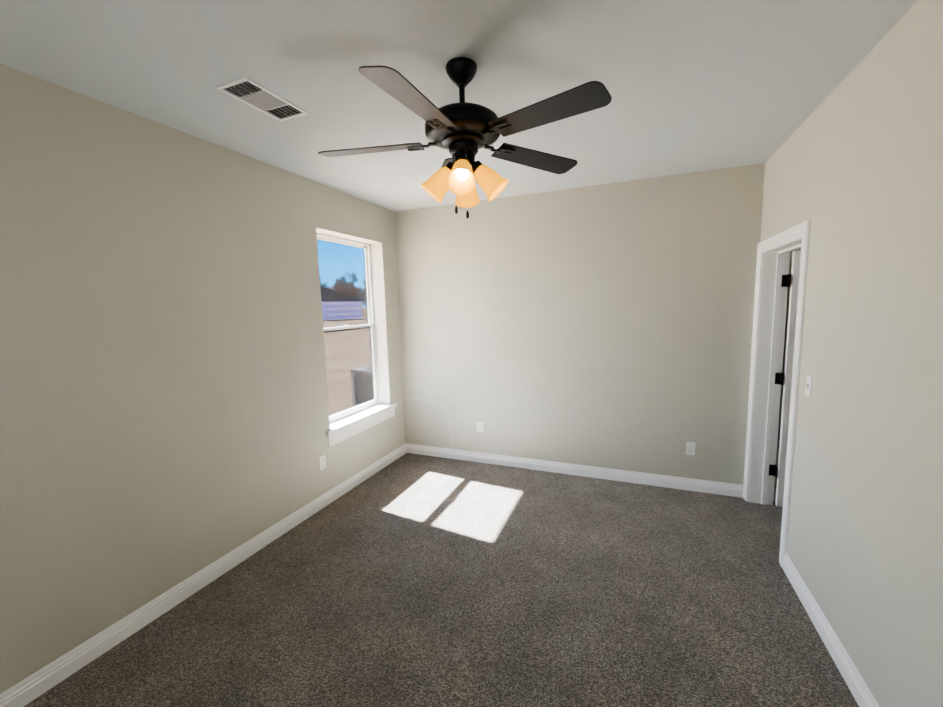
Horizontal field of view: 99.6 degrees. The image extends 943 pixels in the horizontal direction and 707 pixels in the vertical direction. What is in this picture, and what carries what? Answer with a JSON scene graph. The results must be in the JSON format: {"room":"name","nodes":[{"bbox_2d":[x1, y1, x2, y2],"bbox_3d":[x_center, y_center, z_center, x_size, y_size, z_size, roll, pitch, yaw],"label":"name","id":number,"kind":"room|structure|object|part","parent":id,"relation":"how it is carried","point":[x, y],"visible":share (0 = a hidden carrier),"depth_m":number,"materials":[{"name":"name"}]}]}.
{"room":"empty bedroom","nodes":[
{"label":"empty bedroom","id":0,"kind":"room"},
{"bbox_2d":[0,64,405,693],"bbox_3d":[-1.760,0.062,2.572,0.280,2.740,4.684,1,7,22],"label":"wall","id":1,"kind":"structure","parent":0,"point":[164,416],"depth_m":2.17,"materials":[{"name":"beige paint"}]},
{"bbox_2d":[0,443,407,706],"bbox_3d":[-1.589,1.372,2.673,0.017,0.108,4.384,1,7,22],"label":"baseboard","id":2,"kind":"structure","parent":1,"relation":"attached to","point":[29,689],"depth_m":2.26,"materials":[{"name":"white wood"}]},
{"bbox_2d":[319,455,325,470],"bbox_3d":[-1.280,0.940,3.424,0.006,0.117,0.072,1,7,22],"label":"outlet","id":3,"kind":"object","parent":1,"relation":"attached to","point":[321,463],"visible":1,"depth_m":3.42,"materials":[{"name":"white plastic"}]},
{"bbox_2d":[317,233,396,446],"bbox_3d":[-1.214,-0.177,3.910,0.352,1.870,1.080,1,7,22],"label":"window","id":4,"kind":"structure","parent":1,"relation":"in","point":[345,274],"depth_m":3.94,"materials":[{"name":"glass"}]},
{"bbox_3d":[-1.275,-0.652,3.854,0.004,0.822,0.845,1,7,22],"label":"glass","id":5,"kind":"part","parent":4,"relation":"part of","materials":[{"name":"clear glass"}]},
{"bbox_3d":[-1.275,-0.652,3.854,0.023,0.868,0.891,1,7,22],"label":"sash","id":6,"kind":"part","parent":4,"relation":"part of","materials":[{"name":"white plastic"}]},
{"bbox_3d":[-1.254,-0.236,3.900,0.055,1.750,0.935,1,7,22],"label":"frame","id":7,"kind":"part","parent":4,"relation":"part of","materials":[{"name":"white plastic"}]},
{"bbox_3d":[-1.231,0.161,3.942,0.004,0.813,0.845,1,7,22],"label":"glass","id":8,"kind":"part","parent":4,"relation":"part of","materials":[{"name":"clear glass"}]},
{"bbox_3d":[-1.228,0.163,3.941,0.030,0.863,0.891,1,7,22],"label":"sash","id":9,"kind":"part","parent":4,"relation":"part of","materials":[{"name":"white plastic"}]},
{"bbox_2d":[24,453,858,706],"bbox_3d":[0.564,1.536,1.812,5.220,0.120,4.684,1,7,22],"label":"floor","id":10,"kind":"structure","parent":0,"point":[411,580],"depth_m":2.21,"materials":[{"name":"carpet"}]},
{"bbox_2d":[0,0,917,211],"bbox_3d":[0.492,-1.318,1.470,5.220,0.150,4.684,1,7,22],"label":"ceiling","id":11,"kind":"structure","parent":0,"point":[691,86],"depth_m":1.77,"materials":[{"name":"grey paint"}]},
{"bbox_2d":[215,77,308,120],"bbox_3d":[-1.034,-1.262,1.997,0.205,0.011,0.375,1,7,22],"label":"ceiling vent","id":12,"kind":"object","parent":11,"relation":"in","point":[252,93],"visible":1,"depth_m":1.97,"materials":[{"name":"white metal"}]},
{"bbox_2d":[318,57,611,218],"bbox_3d":[-0.058,-0.930,1.749,1.286,0.659,1.233,1,7,22],"label":"ceiling fan","id":13,"kind":"object","parent":11,"relation":"hanging from","point":[462,131],"visible":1,"depth_m":1.69,"materials":[{"name":"black"}]},
{"label":"blade","id":14,"kind":"part","parent":13,"relation":"part of","materials":[{"name":"wood"}]},
{"bbox_3d":[-0.203,-0.891,1.404,0.138,0.006,0.480,14,14,21],"label":"blade","id":15,"kind":"part","parent":13,"relation":"part of","materials":[{"name":"black wood"}]},
{"bbox_3d":[-0.141,-0.783,1.818,0.124,0.136,0.124,41,8,-1],"label":"lamp shade","id":16,"kind":"part","parent":13,"relation":"part of","materials":[{"name":"beige glass"}]},
{"label":"blade","id":17,"kind":"part","parent":13,"relation":"part of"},
{"bbox_2d":[445,162,452,169],"bbox_3d":[-0.091,-0.841,1.808,0.054,0.030,0.054,41,8,-1],"label":"socket","id":18,"kind":"object","parent":13,"relation":"attached to","point":[449,165],"depth_m":1.78,"materials":[{"name":"black metal"}]},
{"bbox_3d":[-0.041,-0.772,1.702,0.124,0.136,0.124,-1,-35,4],"label":"lamp shade","id":19,"kind":"part","parent":13,"relation":"part of","materials":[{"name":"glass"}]},
{"bbox_3d":[-0.040,-0.784,1.711,0.058,0.098,0.058,-1,-35,4],"label":"light bulb","id":20,"kind":"part","parent":13,"relation":"part of","materials":[{"name":"white glass"}]},
{"bbox_3d":[-0.039,-1.015,1.782,0.340,0.120,0.340,1,7,22],"label":"motor","id":21,"kind":"part","parent":13,"relation":"part of","materials":[{"name":"black metal"}]},
{"bbox_3d":[-0.025,-0.798,1.918,0.124,0.136,0.124,-1,49,4],"label":"lamp shade","id":22,"kind":"part","parent":13,"relation":"part of","materials":[{"name":"beige glass"}]},
{"bbox_2d":[472,161,482,173],"bbox_3d":[0.023,-0.843,1.799,0.054,0.030,0.054,-43,2,8],"label":"socket","id":23,"kind":"object","parent":13,"relation":"attached to","point":[477,166],"depth_m":1.77,"materials":[{"name":"black metal"}]},
{"bbox_3d":[0.076,-0.787,1.802,0.124,0.136,0.124,-43,2,8],"label":"lamp shade","id":24,"kind":"part","parent":13,"relation":"part of","materials":[{"name":"beige glass"}]},
{"bbox_3d":[0.328,-0.977,2.007,0.480,0.006,0.138,-3,-5,-31],"label":"blade","id":25,"kind":"part","parent":13,"relation":"part of","materials":[{"name":"black wood"}]},
{"bbox_3d":[0.283,-0.916,1.513,0.480,0.006,0.138,7,-1,41],"label":"blade","id":26,"kind":"part","parent":13,"relation":"part of","materials":[{"name":"black wood"}]},
{"bbox_2d":[395,163,800,488],"bbox_3d":[1.511,-0.152,3.672,4.940,2.740,0.150,1,7,22],"label":"wall","id":27,"kind":"structure","parent":0,"point":[610,325],"depth_m":3.73,"materials":[{"name":"beige paint"}]},
{"bbox_2d":[404,396,453,448],"bbox_3d":[-0.492,0.781,4.532,0.626,0.568,0.001,1,7,22],"label":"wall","id":28,"kind":"structure","parent":27,"relation":"attached to","point":[444,410],"depth_m":4.45,"materials":[{"name":"white paint"}]},
{"bbox_2d":[477,421,482,431],"bbox_3d":[0.091,0.792,4.292,0.072,0.117,0.006,1,7,22],"label":"outlet","id":29,"kind":"object","parent":27,"relation":"attached to","point":[481,427],"visible":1,"depth_m":4.29,"materials":[{"name":"white plastic"}]},
{"bbox_2d":[408,444,742,497],"bbox_3d":[0.791,1.147,4.046,3.324,0.108,0.017,1,7,22],"label":"baseboard","id":30,"kind":"structure","parent":27,"relation":"attached to","point":[713,487],"depth_m":3.90,"materials":[{"name":"white wood"}]},
{"bbox_2d":[686,442,694,454],"bbox_3d":[1.947,0.845,3.538,0.072,0.117,0.006,1,7,22],"label":"outlet","id":31,"kind":"object","parent":27,"relation":"attached to","point":[688,448],"visible":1,"depth_m":3.54,"materials":[{"name":"white plastic"}]},
{"bbox_2d":[760,0,942,706],"bbox_3d":[1.572,0.141,1.218,0.165,2.740,4.384,1,7,22],"label":"wall","id":32,"kind":"structure","parent":0,"point":[854,168],"depth_m":1.62,"materials":[{"name":"beige paint"}]},
{"bbox_2d":[743,219,810,566],"bbox_3d":[2.594,0.249,2.654,1.020,2.133,0.990,1,7,22],"label":"door frame","id":33,"kind":"structure","parent":32,"relation":"attached to","point":[767,375],"depth_m":2.61,"materials":[{"name":"white wood"}]},
{"bbox_3d":[2.757,0.197,3.053,1.020,2.133,0.120,1,7,22],"label":"door jamb trim assembly","id":34,"kind":"part","parent":33,"relation":"part of","materials":[{"name":"white wood"}]},
{"bbox_3d":[2.303,0.241,2.775,0.020,2.133,0.996,1,7,22],"label":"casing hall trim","id":35,"kind":"part","parent":33,"relation":"part of","materials":[{"name":"white wood"}]},
{"bbox_2d":[805,375,812,396],"bbox_3d":[1.891,0.182,2.233,0.006,0.117,0.072,1,7,22],"label":"light switch","id":36,"kind":"object","parent":32,"relation":"attached to","point":[809,388],"visible":0.98,"depth_m":2.22,"materials":[{"name":"white plastic"}]},
{"bbox_2d":[782,552,879,706],"bbox_3d":[1.339,1.503,0.965,0.017,0.108,3.358,1,7,22],"label":"baseboard","id":37,"kind":"structure","parent":32,"relation":"attached to","point":[859,689],"depth_m":1.90,"materials":[{"name":"white wood"}]}
]}

